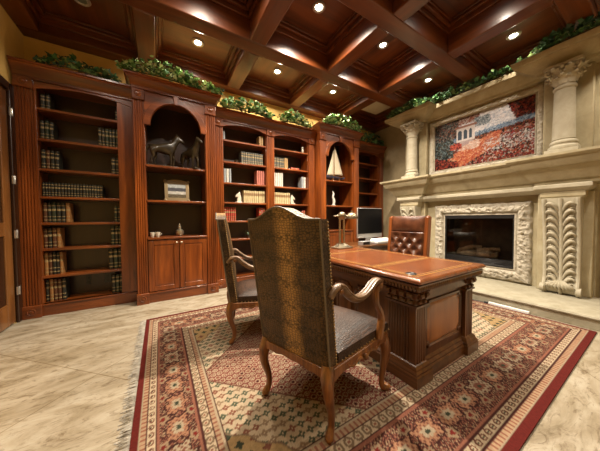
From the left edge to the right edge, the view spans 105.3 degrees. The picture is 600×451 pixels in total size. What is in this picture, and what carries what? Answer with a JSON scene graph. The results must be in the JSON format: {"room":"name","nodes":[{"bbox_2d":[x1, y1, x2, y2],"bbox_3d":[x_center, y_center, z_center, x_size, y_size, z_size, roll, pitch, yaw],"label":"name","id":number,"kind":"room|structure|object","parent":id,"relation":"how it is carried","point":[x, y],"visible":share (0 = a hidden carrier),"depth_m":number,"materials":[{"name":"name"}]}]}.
{"room":"home office","nodes":[
{"label":"home office","id":0,"kind":"room"},
{"bbox_2d":[0,4,23,323],"bbox_3d":[-1.860,-0.796,0.094,0.200,3.950,6.540,-1,2,-31],"label":"wall","id":1,"kind":"structure","parent":0,"point":[11,38],"depth_m":2.59,"materials":[{"name":"paint"}]},
{"bbox_2d":[0,86,20,331],"bbox_3d":[-3.039,-0.190,2.214,0.099,2.610,0.920,-1,2,-31],"label":"door","id":2,"kind":"structure","parent":1,"relation":"in","point":[7,294],"depth_m":2.47,"materials":[{"name":"brown wood"}]},
{"bbox_2d":[0,75,22,322],"bbox_3d":[-3.018,-0.230,2.203,0.045,2.710,1.060,-1,2,-31],"label":"trim","id":3,"kind":"structure","parent":1,"relation":"attached to","point":[4,83],"depth_m":2.60,"materials":[{"name":"brown wood"}]},
{"bbox_2d":[23,35,373,143],"bbox_3d":[-0.779,-0.938,4.708,6.870,3.950,0.200,-1,2,-31],"label":"wall","id":4,"kind":"structure","parent":0,"point":[32,47],"depth_m":3.25,"materials":[{"name":"paint"}]},
{"bbox_2d":[0,0,599,132],"bbox_3d":[0.971,-2.640,1.785,6.870,0.500,6.940,-1,2,-31],"label":"ceiling","id":5,"kind":"structure","parent":0,"point":[453,43],"depth_m":3.14,"materials":[{"name":"brown wood"}]},
{"bbox_2d":[75,0,90,6],"bbox_3d":[-2.536,-2.615,2.656,0.170,0.014,0.170,-1,2,-31],"label":"recessed light","id":6,"kind":"object","parent":5,"relation":"in","point":[86,3],"visible":1,"depth_m":2.68,"materials":[{"name":"beige"}]},
{"bbox_2d":[192,38,203,46],"bbox_3d":[-1.474,-2.641,3.306,0.170,0.014,0.170,-1,2,-31],"label":"recessed light","id":7,"kind":"object","parent":5,"relation":"in","point":[199,43],"visible":1,"depth_m":3.29,"materials":[{"name":"beige"}]},
{"bbox_2d":[273,68,281,74],"bbox_3d":[-0.392,-2.668,3.970,0.170,0.014,0.170,-1,2,-31],"label":"recessed light","id":8,"kind":"object","parent":5,"relation":"in","point":[278,71],"visible":1,"depth_m":3.96,"materials":[{"name":"beige"}]},
{"bbox_2d":[312,1,325,13],"bbox_3d":[0.242,-2.791,2.930,0.170,0.014,0.170,-1,2,-31],"label":"recessed light","id":9,"kind":"object","parent":5,"relation":"in","point":[321,6],"visible":1,"depth_m":2.92,"materials":[{"name":"beige"}]},
{"bbox_2d":[361,101,390,114],"bbox_3d":[1.730,-2.708,5.263,0.560,0.036,0.440,-1,2,-31],"label":"ceiling vent","id":10,"kind":"object","parent":5,"relation":"in","point":[376,107],"visible":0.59,"depth_m":5.26,"materials":[{"name":"beige"}]},
{"bbox_2d":[377,41,388,48],"bbox_3d":[1.295,-2.817,3.575,0.170,0.014,0.170,-1,2,-31],"label":"recessed light","id":11,"kind":"object","parent":5,"relation":"in","point":[383,45],"visible":1,"depth_m":3.56,"materials":[{"name":"beige"}]},
{"bbox_2d":[423,77,432,82],"bbox_3d":[2.375,-2.693,4.240,0.170,0.014,0.170,-1,2,-31],"label":"recessed light","id":12,"kind":"object","parent":5,"relation":"in","point":[429,79],"visible":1,"depth_m":4.23,"materials":[{"name":"beige"}]},
{"bbox_2d":[505,30,521,40],"bbox_3d":[3.002,-2.668,3.217,0.170,0.014,0.170,-1,2,-31],"label":"recessed light","id":13,"kind":"object","parent":5,"relation":"in","point":[513,35],"visible":1,"depth_m":3.21,"materials":[{"name":"beige"}]},
{"bbox_2d":[0,287,599,450],"bbox_3d":[0.996,1.159,1.896,6.870,0.100,6.940,-1,2,-31],"label":"floor","id":14,"kind":"structure","parent":0,"point":[64,377],"depth_m":1.61,"materials":[{"name":"tile"}]},
{"bbox_2d":[6,55,137,319],"bbox_3d":[-2.873,-0.401,3.049,1.117,3.000,0.442,-1,2,-31],"label":"bookcase","id":15,"kind":"object","parent":14,"relation":"on","point":[84,103],"visible":0.93,"depth_m":3.07,"materials":[{"name":"brown wood"}]},
{"bbox_2d":[40,120,44,137],"bbox_3d":[-3.207,-1.176,2.873,0.042,0.229,0.150,-1,2,-31],"label":"book","id":16,"kind":"object","parent":15,"relation":"on","point":[42,123],"visible":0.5,"depth_m":2.81,"materials":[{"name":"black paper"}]},
{"bbox_2d":[40,93,45,107],"bbox_3d":[-3.200,-1.524,2.871,0.045,0.190,0.150,-1,2,-31],"label":"book","id":17,"kind":"object","parent":15,"relation":"on","point":[42,96],"visible":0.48,"depth_m":2.81,"materials":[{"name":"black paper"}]},
{"bbox_2d":[41,149,46,167],"bbox_3d":[-3.205,-0.819,2.884,0.041,0.238,0.150,-1,2,-31],"label":"book","id":18,"kind":"object","parent":15,"relation":"on","point":[43,152],"visible":0.5,"depth_m":2.82,"materials":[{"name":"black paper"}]},
{"bbox_2d":[43,203,47,221],"bbox_3d":[-3.201,-0.163,2.902,0.040,0.247,0.150,-1,2,-31],"label":"book","id":19,"kind":"object","parent":15,"relation":"on","point":[45,205],"visible":0.57,"depth_m":2.84,"materials":[{"name":"brown leather"}]},
{"bbox_2d":[44,252,48,274],"bbox_3d":[-3.201,0.479,2.914,0.035,0.278,0.150,-1,2,-31],"label":"book","id":20,"kind":"object","parent":15,"relation":"on","point":[46,255],"visible":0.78,"depth_m":2.85,"materials":[{"name":"brown leather"}]},
{"bbox_2d":[44,228,48,247],"bbox_3d":[-3.207,0.160,2.913,0.038,0.243,0.150,-1,2,-31],"label":"book","id":21,"kind":"object","parent":15,"relation":"on","point":[46,229],"visible":0.57,"depth_m":2.85,"materials":[{"name":"brown leather"}]},
{"bbox_2d":[45,182,47,195],"bbox_3d":[-3.187,-0.450,2.903,0.027,0.175,0.150,-1,2,-31],"label":"book","id":22,"kind":"object","parent":15,"relation":"on","point":[46,183],"visible":0.44,"depth_m":2.84,"materials":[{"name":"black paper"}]},
{"bbox_2d":[45,121,49,138],"bbox_3d":[-3.170,-1.179,2.891,0.037,0.233,0.150,-1,2,-31],"label":"book","id":23,"kind":"object","parent":15,"relation":"on","point":[47,131],"visible":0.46,"depth_m":2.83,"materials":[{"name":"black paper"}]},
{"bbox_2d":[46,278,50,301],"bbox_3d":[-3.204,0.817,2.932,0.035,0.277,0.150,-1,2,-31],"label":"book","id":24,"kind":"object","parent":15,"relation":"on","point":[47,280],"visible":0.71,"depth_m":2.87,"materials":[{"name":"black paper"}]},
{"bbox_2d":[46,150,50,168],"bbox_3d":[-3.172,-0.818,2.908,0.038,0.235,0.150,-1,2,-31],"label":"book","id":25,"kind":"object","parent":15,"relation":"on","point":[48,161],"visible":0.47,"depth_m":2.85,"materials":[{"name":"brown leather"}]},
{"bbox_2d":[47,203,51,221],"bbox_3d":[-3.167,-0.162,2.918,0.032,0.245,0.150,-1,2,-31],"label":"book","id":26,"kind":"object","parent":15,"relation":"on","point":[49,204],"visible":0.47,"depth_m":2.86,"materials":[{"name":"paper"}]},
{"bbox_2d":[45,94,54,109],"bbox_3d":[-3.161,-1.524,2.894,0.043,0.188,0.150,-1,2,-31],"label":"book","id":27,"kind":"object","parent":15,"relation":"on","point":[50,103],"visible":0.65,"depth_m":2.84,"materials":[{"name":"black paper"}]},
{"bbox_2d":[48,228,52,247],"bbox_3d":[-3.171,0.157,2.929,0.039,0.246,0.150,-1,2,-31],"label":"book","id":28,"kind":"object","parent":15,"relation":"on","point":[50,239],"visible":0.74,"depth_m":2.87,"materials":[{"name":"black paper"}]},
{"bbox_2d":[49,251,52,274],"bbox_3d":[-3.173,0.478,2.937,0.034,0.278,0.150,-1,2,-31],"label":"book","id":29,"kind":"object","parent":15,"relation":"on","point":[50,253],"visible":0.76,"depth_m":2.88,"materials":[{"name":"brown leather"}]},
{"bbox_2d":[49,278,54,301],"bbox_3d":[-3.168,0.816,2.944,0.038,0.278,0.150,-1,2,-31],"label":"book","id":30,"kind":"object","parent":15,"relation":"on","point":[51,281],"visible":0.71,"depth_m":2.88,"materials":[{"name":"beige paper"}]},
{"bbox_2d":[50,150,54,168],"bbox_3d":[-3.136,-0.819,2.923,0.037,0.236,0.150,-1,2,-31],"label":"book","id":31,"kind":"object","parent":15,"relation":"on","point":[52,153],"visible":0.52,"depth_m":2.86,"materials":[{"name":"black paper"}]},
{"bbox_2d":[51,183,54,195],"bbox_3d":[-3.140,-0.451,2.929,0.028,0.175,0.150,-1,2,-31],"label":"book","id":32,"kind":"object","parent":15,"relation":"on","point":[52,184],"visible":0.44,"depth_m":2.87,"materials":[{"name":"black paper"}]},
{"bbox_2d":[49,122,57,139],"bbox_3d":[-3.140,-1.177,2.917,0.038,0.228,0.150,-1,2,-31],"label":"book","id":33,"kind":"object","parent":15,"relation":"on","point":[53,128],"visible":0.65,"depth_m":2.87,"materials":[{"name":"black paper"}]},
{"bbox_2d":[51,202,56,221],"bbox_3d":[-3.134,-0.165,2.938,0.042,0.250,0.150,-1,2,-31],"label":"book","id":34,"kind":"object","parent":15,"relation":"on","point":[53,205],"visible":0.59,"depth_m":2.88,"materials":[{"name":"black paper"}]},
{"bbox_2d":[52,228,56,247],"bbox_3d":[-3.135,0.155,2.946,0.039,0.249,0.150,-1,2,-31],"label":"book","id":35,"kind":"object","parent":15,"relation":"on","point":[54,230],"visible":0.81,"depth_m":2.88,"materials":[{"name":"brown leather"}]},
{"bbox_2d":[52,251,58,273],"bbox_3d":[-3.143,0.475,2.953,0.033,0.283,0.150,-1,2,-31],"label":"book","id":36,"kind":"object","parent":15,"relation":"on","point":[54,252],"visible":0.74,"depth_m":2.89,"materials":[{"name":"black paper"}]},
{"bbox_2d":[54,183,57,195],"bbox_3d":[-3.114,-0.452,2.943,0.029,0.175,0.150,-1,2,-31],"label":"book","id":37,"kind":"object","parent":15,"relation":"on","point":[55,184],"visible":0.46,"depth_m":2.88,"materials":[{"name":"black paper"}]},
{"bbox_2d":[54,277,59,300],"bbox_3d":[-3.137,0.815,2.963,0.032,0.278,0.150,-1,2,-31],"label":"book","id":38,"kind":"object","parent":15,"relation":"on","point":[55,279],"visible":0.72,"depth_m":2.90,"materials":[{"name":"brown leather"}]},
{"bbox_2d":[56,251,60,273],"bbox_3d":[-3.119,0.477,2.974,0.028,0.277,0.150,-1,2,-31],"label":"book","id":39,"kind":"object","parent":15,"relation":"on","point":[57,253],"visible":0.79,"depth_m":2.91,"materials":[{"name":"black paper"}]},
{"bbox_2d":[55,151,62,169],"bbox_3d":[-3.104,-0.819,2.946,0.040,0.234,0.150,-1,2,-31],"label":"book","id":40,"kind":"object","parent":15,"relation":"on","point":[58,156],"visible":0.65,"depth_m":2.89,"materials":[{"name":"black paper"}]},
{"bbox_2d":[56,203,61,221],"bbox_3d":[-3.099,-0.166,2.962,0.041,0.249,0.150,-1,2,-31],"label":"book","id":41,"kind":"object","parent":15,"relation":"on","point":[58,205],"visible":0.57,"depth_m":2.90,"materials":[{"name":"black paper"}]},
{"bbox_2d":[58,183,60,196],"bbox_3d":[-3.089,-0.452,2.959,0.028,0.175,0.150,-1,2,-31],"label":"book","id":42,"kind":"object","parent":15,"relation":"on","point":[59,184],"visible":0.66,"depth_m":2.90,"materials":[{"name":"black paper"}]},
{"bbox_2d":[58,277,62,299],"bbox_3d":[-3.109,0.817,2.986,0.037,0.272,0.150,-1,2,-31],"label":"book","id":43,"kind":"object","parent":15,"relation":"on","point":[60,297],"visible":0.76,"depth_m":2.93,"materials":[{"name":"leather"}]},
{"bbox_2d":[57,228,64,247],"bbox_3d":[-3.104,0.154,2.969,0.036,0.248,0.150,-1,2,-31],"label":"book","id":44,"kind":"object","parent":15,"relation":"on","point":[60,231],"visible":1,"depth_m":2.92,"materials":[{"name":"beige paper"}]},
{"bbox_2d":[61,183,64,196],"bbox_3d":[-3.065,-0.453,2.978,0.030,0.175,0.150,-1,2,-31],"label":"book","id":45,"kind":"object","parent":15,"relation":"on","point":[62,184],"visible":0.53,"depth_m":2.92,"materials":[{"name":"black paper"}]},
{"bbox_2d":[60,251,66,273],"bbox_3d":[-3.094,0.476,2.990,0.030,0.278,0.150,-1,2,-31],"label":"book","id":46,"kind":"object","parent":15,"relation":"on","point":[63,254],"visible":1,"depth_m":2.96,"materials":[{"name":"brown leather"}]},
{"bbox_2d":[61,203,65,221],"bbox_3d":[-3.063,-0.167,2.985,0.042,0.250,0.150,-1,2,-31],"label":"book","id":47,"kind":"object","parent":15,"relation":"on","point":[63,205],"visible":0.54,"depth_m":2.92,"materials":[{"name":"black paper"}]},
{"bbox_2d":[62,276,69,299],"bbox_3d":[-3.078,0.815,3.008,0.038,0.276,0.150,-1,2,-31],"label":"book","id":48,"kind":"object","parent":15,"relation":"on","point":[65,280],"visible":0.93,"depth_m":2.97,"materials":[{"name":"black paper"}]},
{"bbox_2d":[64,183,67,196],"bbox_3d":[-3.039,-0.453,2.990,0.026,0.175,0.150,-1,2,-31],"label":"book","id":49,"kind":"object","parent":15,"relation":"on","point":[65,184],"visible":0.47,"depth_m":2.93,"materials":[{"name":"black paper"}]},
{"bbox_2d":[67,183,70,196],"bbox_3d":[-3.018,-0.454,3.009,0.029,0.175,0.150,-1,2,-31],"label":"book","id":50,"kind":"object","parent":15,"relation":"on","point":[68,185],"visible":0.49,"depth_m":2.95,"materials":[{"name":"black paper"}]},
{"bbox_2d":[65,203,73,221],"bbox_3d":[-3.025,-0.168,3.004,0.041,0.249,0.150,-1,2,-31],"label":"book","id":51,"kind":"object","parent":15,"relation":"on","point":[69,206],"visible":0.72,"depth_m":2.95,"materials":[{"name":"beige paper"}]},
{"bbox_2d":[33,51,125,82],"bbox_3d":[-2.722,-2.005,2.870,0.868,0.207,0.190,-2,2,-35],"label":"ivy garland","id":52,"kind":"object","parent":15,"relation":"on","point":[92,71],"visible":0.96,"depth_m":2.80,"materials":[{"name":"green plant"}]},
{"bbox_2d":[86,275,90,283],"bbox_3d":[-2.981,0.765,3.230,0.050,0.130,0.012,-1,2,-31],"label":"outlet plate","id":53,"kind":"object","parent":15,"relation":"attached to","point":[88,277],"visible":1,"depth_m":3.23,"materials":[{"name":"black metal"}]},
{"bbox_2d":[98,127,101,145],"bbox_3d":[-2.743,-1.197,3.153,0.036,0.249,0.150,-1,2,-31],"label":"book","id":54,"kind":"object","parent":15,"relation":"on","point":[99,129],"visible":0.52,"depth_m":3.09,"materials":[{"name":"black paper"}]},
{"bbox_2d":[100,185,104,197],"bbox_3d":[-2.744,-0.461,3.176,0.031,0.175,0.150,-1,2,-31],"label":"book","id":55,"kind":"object","parent":15,"relation":"on","point":[102,188],"visible":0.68,"depth_m":3.12,"materials":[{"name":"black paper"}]},
{"bbox_2d":[102,129,104,145],"bbox_3d":[-2.713,-1.196,3.174,0.034,0.244,0.150,-1,2,-31],"label":"book","id":56,"kind":"object","parent":15,"relation":"on","point":[103,130],"visible":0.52,"depth_m":3.11,"materials":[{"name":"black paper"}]},
{"bbox_2d":[105,129,108,145],"bbox_3d":[-2.680,-1.197,3.192,0.040,0.246,0.150,-1,2,-31],"label":"book","id":57,"kind":"object","parent":15,"relation":"on","point":[106,130],"visible":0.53,"depth_m":3.13,"materials":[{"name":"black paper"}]},
{"bbox_2d":[104,273,111,281],"bbox_3d":[-2.802,0.761,3.339,0.080,0.130,0.012,-1,2,-31],"label":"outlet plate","id":58,"kind":"object","parent":15,"relation":"attached to","point":[108,276],"visible":1,"depth_m":3.34,"materials":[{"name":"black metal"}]},
{"bbox_2d":[109,129,111,146],"bbox_3d":[-2.652,-1.199,3.216,0.030,0.247,0.150,-1,2,-31],"label":"book","id":59,"kind":"object","parent":15,"relation":"on","point":[110,131],"visible":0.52,"depth_m":3.15,"materials":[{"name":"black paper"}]},
{"bbox_2d":[108,248,113,268],"bbox_3d":[-2.668,0.466,3.246,0.052,0.277,0.150,-1,2,-31],"label":"book","id":60,"kind":"object","parent":15,"relation":"on","point":[111,258],"visible":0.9,"depth_m":3.18,"materials":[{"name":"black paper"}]},
{"bbox_2d":[111,226,114,244],"bbox_3d":[-2.650,0.139,3.255,0.045,0.256,0.150,-1,2,-31],"label":"book","id":61,"kind":"object","parent":15,"relation":"on","point":[112,227],"visible":0.82,"depth_m":3.19,"materials":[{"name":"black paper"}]},
{"bbox_2d":[111,158,115,173],"bbox_3d":[-2.634,-0.829,3.241,0.049,0.229,0.150,-1,2,-31],"label":"book","id":62,"kind":"object","parent":15,"relation":"on","point":[113,164],"visible":0.56,"depth_m":3.18,"materials":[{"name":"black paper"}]},
{"bbox_2d":[112,273,115,292],"bbox_3d":[-2.650,0.816,3.268,0.042,0.253,0.150,-1,2,-31],"label":"book","id":63,"kind":"object","parent":15,"relation":"on","point":[113,274],"visible":0.87,"depth_m":3.21,"materials":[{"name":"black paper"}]},
{"bbox_2d":[112,130,115,146],"bbox_3d":[-2.621,-1.201,3.234,0.039,0.250,0.150,-1,2,-31],"label":"book","id":64,"kind":"object","parent":15,"relation":"on","point":[113,131],"visible":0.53,"depth_m":3.17,"materials":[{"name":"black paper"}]},
{"bbox_2d":[113,248,118,268],"bbox_3d":[-2.620,0.464,3.269,0.051,0.280,0.150,-1,2,-31],"label":"book","id":65,"kind":"object","parent":15,"relation":"on","point":[115,250],"visible":0.87,"depth_m":3.21,"materials":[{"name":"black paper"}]},
{"bbox_2d":[114,206,117,221],"bbox_3d":[-2.613,-0.160,3.258,0.034,0.214,0.150,-1,2,-31],"label":"book","id":66,"kind":"object","parent":15,"relation":"on","point":[115,207],"visible":0.85,"depth_m":3.19,"materials":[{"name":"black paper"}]},
{"bbox_2d":[115,226,118,244],"bbox_3d":[-2.610,0.139,3.268,0.036,0.256,0.150,-1,2,-31],"label":"book","id":67,"kind":"object","parent":15,"relation":"on","point":[116,227],"visible":0.81,"depth_m":3.21,"materials":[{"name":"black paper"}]},
{"bbox_2d":[115,158,118,173],"bbox_3d":[-2.590,-0.827,3.260,0.043,0.225,0.150,-1,2,-31],"label":"book","id":68,"kind":"object","parent":15,"relation":"on","point":[116,159],"visible":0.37,"depth_m":3.19,"materials":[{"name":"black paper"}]},
{"bbox_2d":[116,273,119,291],"bbox_3d":[-2.613,0.814,3.293,0.044,0.254,0.150,-1,2,-31],"label":"book","id":69,"kind":"object","parent":15,"relation":"on","point":[117,274],"visible":0.84,"depth_m":3.23,"materials":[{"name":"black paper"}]},
{"bbox_2d":[118,248,120,267],"bbox_3d":[-2.581,0.464,3.296,0.043,0.278,0.150,-1,2,-31],"label":"book","id":70,"kind":"object","parent":15,"relation":"on","point":[119,249],"visible":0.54,"depth_m":3.23,"materials":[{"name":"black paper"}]},
{"bbox_2d":[118,226,120,243],"bbox_3d":[-2.578,0.138,3.286,0.035,0.256,0.150,-1,2,-31],"label":"book","id":71,"kind":"object","parent":15,"relation":"on","point":[119,235],"visible":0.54,"depth_m":3.22,"materials":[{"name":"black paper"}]},
{"bbox_2d":[123,69,220,305],"bbox_3d":[-1.894,-0.474,3.551,1.220,3.105,0.607,-1,2,-31],"label":"bookcase","id":72,"kind":"object","parent":14,"relation":"on","point":[170,266],"visible":0.98,"depth_m":3.51,"materials":[{"name":"brown wood"}]},
{"bbox_2d":[146,135,183,166],"bbox_3d":[-2.011,-1.117,3.406,0.525,0.510,0.131,-1,2,-31],"label":"statue","id":73,"kind":"object","parent":72,"relation":"on","point":[169,149],"visible":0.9,"depth_m":3.37,"materials":[{"name":"brown metal"}]},
{"bbox_2d":[115,55,224,94],"bbox_3d":[-1.761,-2.155,3.241,1.372,0.281,0.249,-1,2,-31],"label":"ivy garland","id":74,"kind":"object","parent":72,"relation":"on","point":[184,79],"visible":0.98,"depth_m":3.16,"materials":[{"name":"green plant"}]},
{"bbox_2d":[163,179,189,200],"bbox_3d":[-1.874,-0.531,3.487,0.354,0.342,0.108,-1,2,-31],"label":"picture frame","id":75,"kind":"object","parent":72,"relation":"on","point":[175,190],"visible":0.93,"depth_m":3.49,"materials":[{"name":"brown wood"}]},
{"bbox_2d":[168,184,185,197],"bbox_3d":[-1.876,-0.525,3.491,0.250,0.220,0.044,-1,2,-31],"label":"picture","id":76,"kind":"object","parent":75,"relation":"attached to","point":[174,190],"depth_m":3.49},
{"bbox_2d":[148,234,206,239],"bbox_3d":[-1.912,0.173,3.584,0.771,0.030,0.500,-1,2,-31],"label":"countertop","id":77,"kind":"structure","parent":72,"relation":"on","point":[184,235],"depth_m":3.42,"materials":[{"name":"brown wood"}]},
{"bbox_2d":[176,223,183,235],"bbox_3d":[-1.853,0.062,3.524,0.116,0.195,0.114,-1,2,-31],"label":"perfume bottle","id":78,"kind":"object","parent":72,"relation":"on","point":[179,232],"visible":1,"depth_m":3.49,"materials":[{"name":"beige glass"}]},
{"bbox_2d":[180,137,202,168],"bbox_3d":[-1.702,-1.113,3.576,0.490,0.487,0.122,0,2,26],"label":"statue","id":79,"kind":"object","parent":72,"relation":"on","point":[192,152],"visible":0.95,"depth_m":3.52,"materials":[{"name":"brown metal"}]},
{"bbox_2d":[215,106,316,288],"bbox_3d":[-0.613,-0.456,4.434,2.049,3.000,0.442,-1,2,-31],"label":"bookcase","id":80,"kind":"object","parent":14,"relation":"on","point":[241,129],"visible":0.65,"depth_m":4.33,"materials":[{"name":"brown wood"}]},
{"bbox_2d":[239,151,242,162],"bbox_3d":[-1.076,-1.223,4.175,0.036,0.220,0.150,-1,2,-31],"label":"book","id":81,"kind":"object","parent":80,"relation":"on","point":[241,152],"visible":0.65,"depth_m":4.11,"materials":[{"name":"beige paper"}]},
{"bbox_2d":[241,190,245,202],"bbox_3d":[-1.042,-0.527,4.218,0.040,0.225,0.150,-1,2,-31],"label":"book","id":82,"kind":"object","parent":80,"relation":"on","point":[243,193],"visible":0.9,"depth_m":4.16,"materials":[{"name":"beige paper"}]},
{"bbox_2d":[219,95,275,118],"bbox_3d":[-0.898,-2.076,3.962,1.033,0.280,0.209,-1,2,-31],"label":"ivy garland","id":83,"kind":"object","parent":80,"relation":"on","point":[230,101],"visible":0.99,"depth_m":3.94,"materials":[{"name":"green plant"}]},
{"bbox_2d":[254,170,258,184],"bbox_3d":[-0.829,-0.895,4.339,0.036,0.274,0.150,-1,2,-31],"label":"book","id":84,"kind":"object","parent":80,"relation":"on","point":[256,171],"visible":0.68,"depth_m":4.29,"materials":[{"name":"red paper"}]},
{"bbox_2d":[277,107,313,127],"bbox_3d":[-0.080,-2.112,4.470,0.784,0.293,0.218,-1,2,-31],"label":"ivy garland","id":85,"kind":"object","parent":80,"relation":"on","point":[296,119],"visible":1,"depth_m":4.42,"materials":[{"name":"green plant"}]},
{"bbox_2d":[298,177,303,187],"bbox_3d":[0.019,-0.897,4.857,0.053,0.238,0.150,-1,2,-31],"label":"book","id":86,"kind":"object","parent":80,"relation":"on","point":[301,179],"visible":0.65,"depth_m":4.81,"materials":[{"name":"beige paper"}]},
{"bbox_2d":[310,121,363,246],"bbox_3d":[0.774,-0.539,5.186,1.270,3.105,0.607,-1,2,-31],"label":"bookcase","id":87,"kind":"object","parent":14,"relation":"on","point":[345,141],"visible":0.56,"depth_m":5.20,"materials":[{"name":"brown wood"}]},
{"bbox_2d":[326,147,344,180],"bbox_3d":[0.789,-1.380,5.119,0.540,0.800,0.120,-1,2,-31],"label":"model sailboat","id":88,"kind":"object","parent":87,"relation":"on","point":[334,169],"visible":0.98,"depth_m":5.11,"materials":[{"name":"beige fabric"}]},
{"bbox_2d":[329,229,353,231],"bbox_3d":[0.764,0.108,5.223,0.779,0.030,0.500,-1,2,-31],"label":"countertop","id":89,"kind":"structure","parent":87,"relation":"on","point":[330,230],"depth_m":5.15,"materials":[{"name":"brown wood"}]},
{"bbox_2d":[322,113,363,131],"bbox_3d":[0.944,-2.230,4.888,1.171,0.291,0.234,-1,2,-31],"label":"ivy garland","id":90,"kind":"object","parent":87,"relation":"on","point":[329,120],"visible":0.96,"depth_m":4.86,"materials":[{"name":"green plant"}]},
{"bbox_2d":[113,300,596,450],"bbox_3d":[0.592,1.088,2.475,4.010,0.011,2.798,-1,2,-31],"label":"rug","id":91,"kind":"object","parent":14,"relation":"on","point":[197,390],"visible":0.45,"depth_m":1.52,"materials":[{"name":"fabric"}]},
{"bbox_2d":[215,213,258,343],"bbox_3d":[-0.476,0.482,2.420,0.763,1.236,0.742,-1,2,-17],"label":"armchair","id":92,"kind":"object","parent":91,"relation":"on","point":[241,294],"visible":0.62,"depth_m":2.11,"materials":[{"name":"brown wood"}]},
{"bbox_2d":[247,206,390,443],"bbox_3d":[0.119,0.504,1.523,0.742,1.236,0.763,1,2,40],"label":"armchair","id":93,"kind":"object","parent":91,"relation":"on","point":[301,323],"visible":1,"depth_m":1.25,"materials":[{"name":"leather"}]},
{"bbox_2d":[336,242,387,249],"bbox_3d":[1.207,0.670,4.031,1.024,0.726,0.544,-1,2,-31],"label":"table","id":94,"kind":"object","parent":91,"relation":"on","point":[371,246],"visible":0.17,"depth_m":3.79,"materials":[{"name":"brown wood"}]},
{"bbox_2d":[358,241,369,245],"bbox_3d":[1.047,0.286,3.721,0.180,0.062,0.104,-1,2,-31],"label":"control box","id":95,"kind":"object","parent":94,"relation":"on","point":[362,243],"visible":0.99,"depth_m":3.67,"materials":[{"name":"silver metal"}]},
{"bbox_2d":[357,208,381,240],"bbox_3d":[1.232,-0.001,4.077,0.620,0.612,0.180,-1,2,-31],"label":"computer monitor","id":96,"kind":"object","parent":94,"relation":"on","point":[369,221],"visible":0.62,"depth_m":4.04,"materials":[{"name":"silver metal"}]},
{"bbox_2d":[370,237,387,243],"bbox_3d":[1.429,0.264,3.978,0.460,0.086,0.185,-1,2,-31],"label":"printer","id":97,"kind":"object","parent":94,"relation":"on","point":[372,240],"visible":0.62,"depth_m":3.88,"materials":[{"name":"white plastic"}]},
{"bbox_2d":[330,246,485,389],"bbox_3d":[0.766,0.704,2.450,0.984,0.755,1.655,-1,2,-31],"label":"desk","id":98,"kind":"object","parent":91,"relation":"on","point":[428,313],"visible":0.71,"depth_m":1.79,"materials":[{"name":"brown wood"}]},
{"bbox_2d":[330,211,357,248],"bbox_3d":[0.627,0.051,3.155,0.414,0.511,0.178,-1,2,-31],"label":"desk lamp","id":99,"kind":"object","parent":98,"relation":"on","point":[341,244],"visible":0.99,"depth_m":3.10,"materials":[{"name":"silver metal"}]},
{"bbox_2d":[387,216,431,256],"bbox_3d":[1.363,0.460,3.217,0.631,1.191,0.654,-1,2,-31],"label":"chair","id":100,"kind":"object","parent":91,"relation":"on","point":[407,234],"visible":0.56,"depth_m":3.24,"materials":[{"name":"brown leather"}]},
{"bbox_2d":[359,141,386,240],"bbox_3d":[1.673,-0.511,5.835,1.090,3.000,0.442,-1,2,-31],"label":"bookcase","id":101,"kind":"object","parent":14,"relation":"on","point":[371,156],"visible":0.35,"depth_m":5.97,"materials":[{"name":"brown wood"}]},
{"bbox_2d":[360,131,384,145],"bbox_3d":[1.760,-2.159,5.612,1.023,0.297,0.214,-1,2,-31],"label":"ivy garland","id":102,"kind":"object","parent":101,"relation":"on","point":[378,142],"visible":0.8,"depth_m":5.59,"materials":[{"name":"green plant"}]},
{"bbox_2d":[380,26,599,330],"bbox_3d":[2.841,-0.624,3.786,1.274,3.330,3.898,-1,2,-31],"label":"fireplace","id":103,"kind":"object","parent":14,"relation":"on","point":[540,214],"visible":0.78,"depth_m":3.17,"materials":[{"name":"stone"}]},
{"bbox_2d":[385,52,533,118],"bbox_3d":[2.640,-2.415,4.156,0.351,0.212,2.464,-2,2,-39],"label":"ivy garland","id":104,"kind":"object","parent":103,"relation":"on","point":[413,102],"visible":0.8,"depth_m":4.05,"materials":[{"name":"green plant"}]},
{"bbox_2d":[429,83,543,174],"bbox_3d":[3.045,-1.498,3.935,0.075,1.103,1.660,-1,2,-31],"label":"painting","id":105,"kind":"object","parent":103,"relation":"on","point":[510,127],"visible":0.96,"depth_m":3.78,"materials":[{"name":"stone"}]},
{"bbox_2d":[380,145,599,197],"bbox_3d":[2.995,-0.753,3.965,0.820,0.375,3.260,-1,2,-31],"label":"mantel shelf","id":106,"kind":"object","parent":103,"relation":"attached to","point":[582,165],"depth_m":3.39,"materials":[{"name":"stone"}]},
{"bbox_2d":[532,11,599,53],"bbox_3d":[3.334,-2.374,2.725,0.218,0.201,0.865,-1,2,-23],"label":"ivy garland","id":107,"kind":"object","parent":103,"relation":"on","point":[588,23],"visible":0.94,"depth_m":2.79,"materials":[{"name":"green plant"}]},
{"bbox_2d":[472,299,529,313],"bbox_3d":[2.479,1.043,3.207,0.038,0.036,1.070,-1,2,-31],"label":"power strip","id":108,"kind":"object","parent":14,"relation":"on","point":[490,303],"visible":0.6,"depth_m":2.92,"materials":[{"name":"white plastic"}]},
{"bbox_2d":[374,126,599,297],"bbox_3d":[3.826,-0.935,3.578,0.200,3.950,6.540,-1,2,-31],"label":"wall","id":109,"kind":"structure","parent":0,"point":[394,161],"depth_m":5.81,"materials":[{"name":"beige paint"}]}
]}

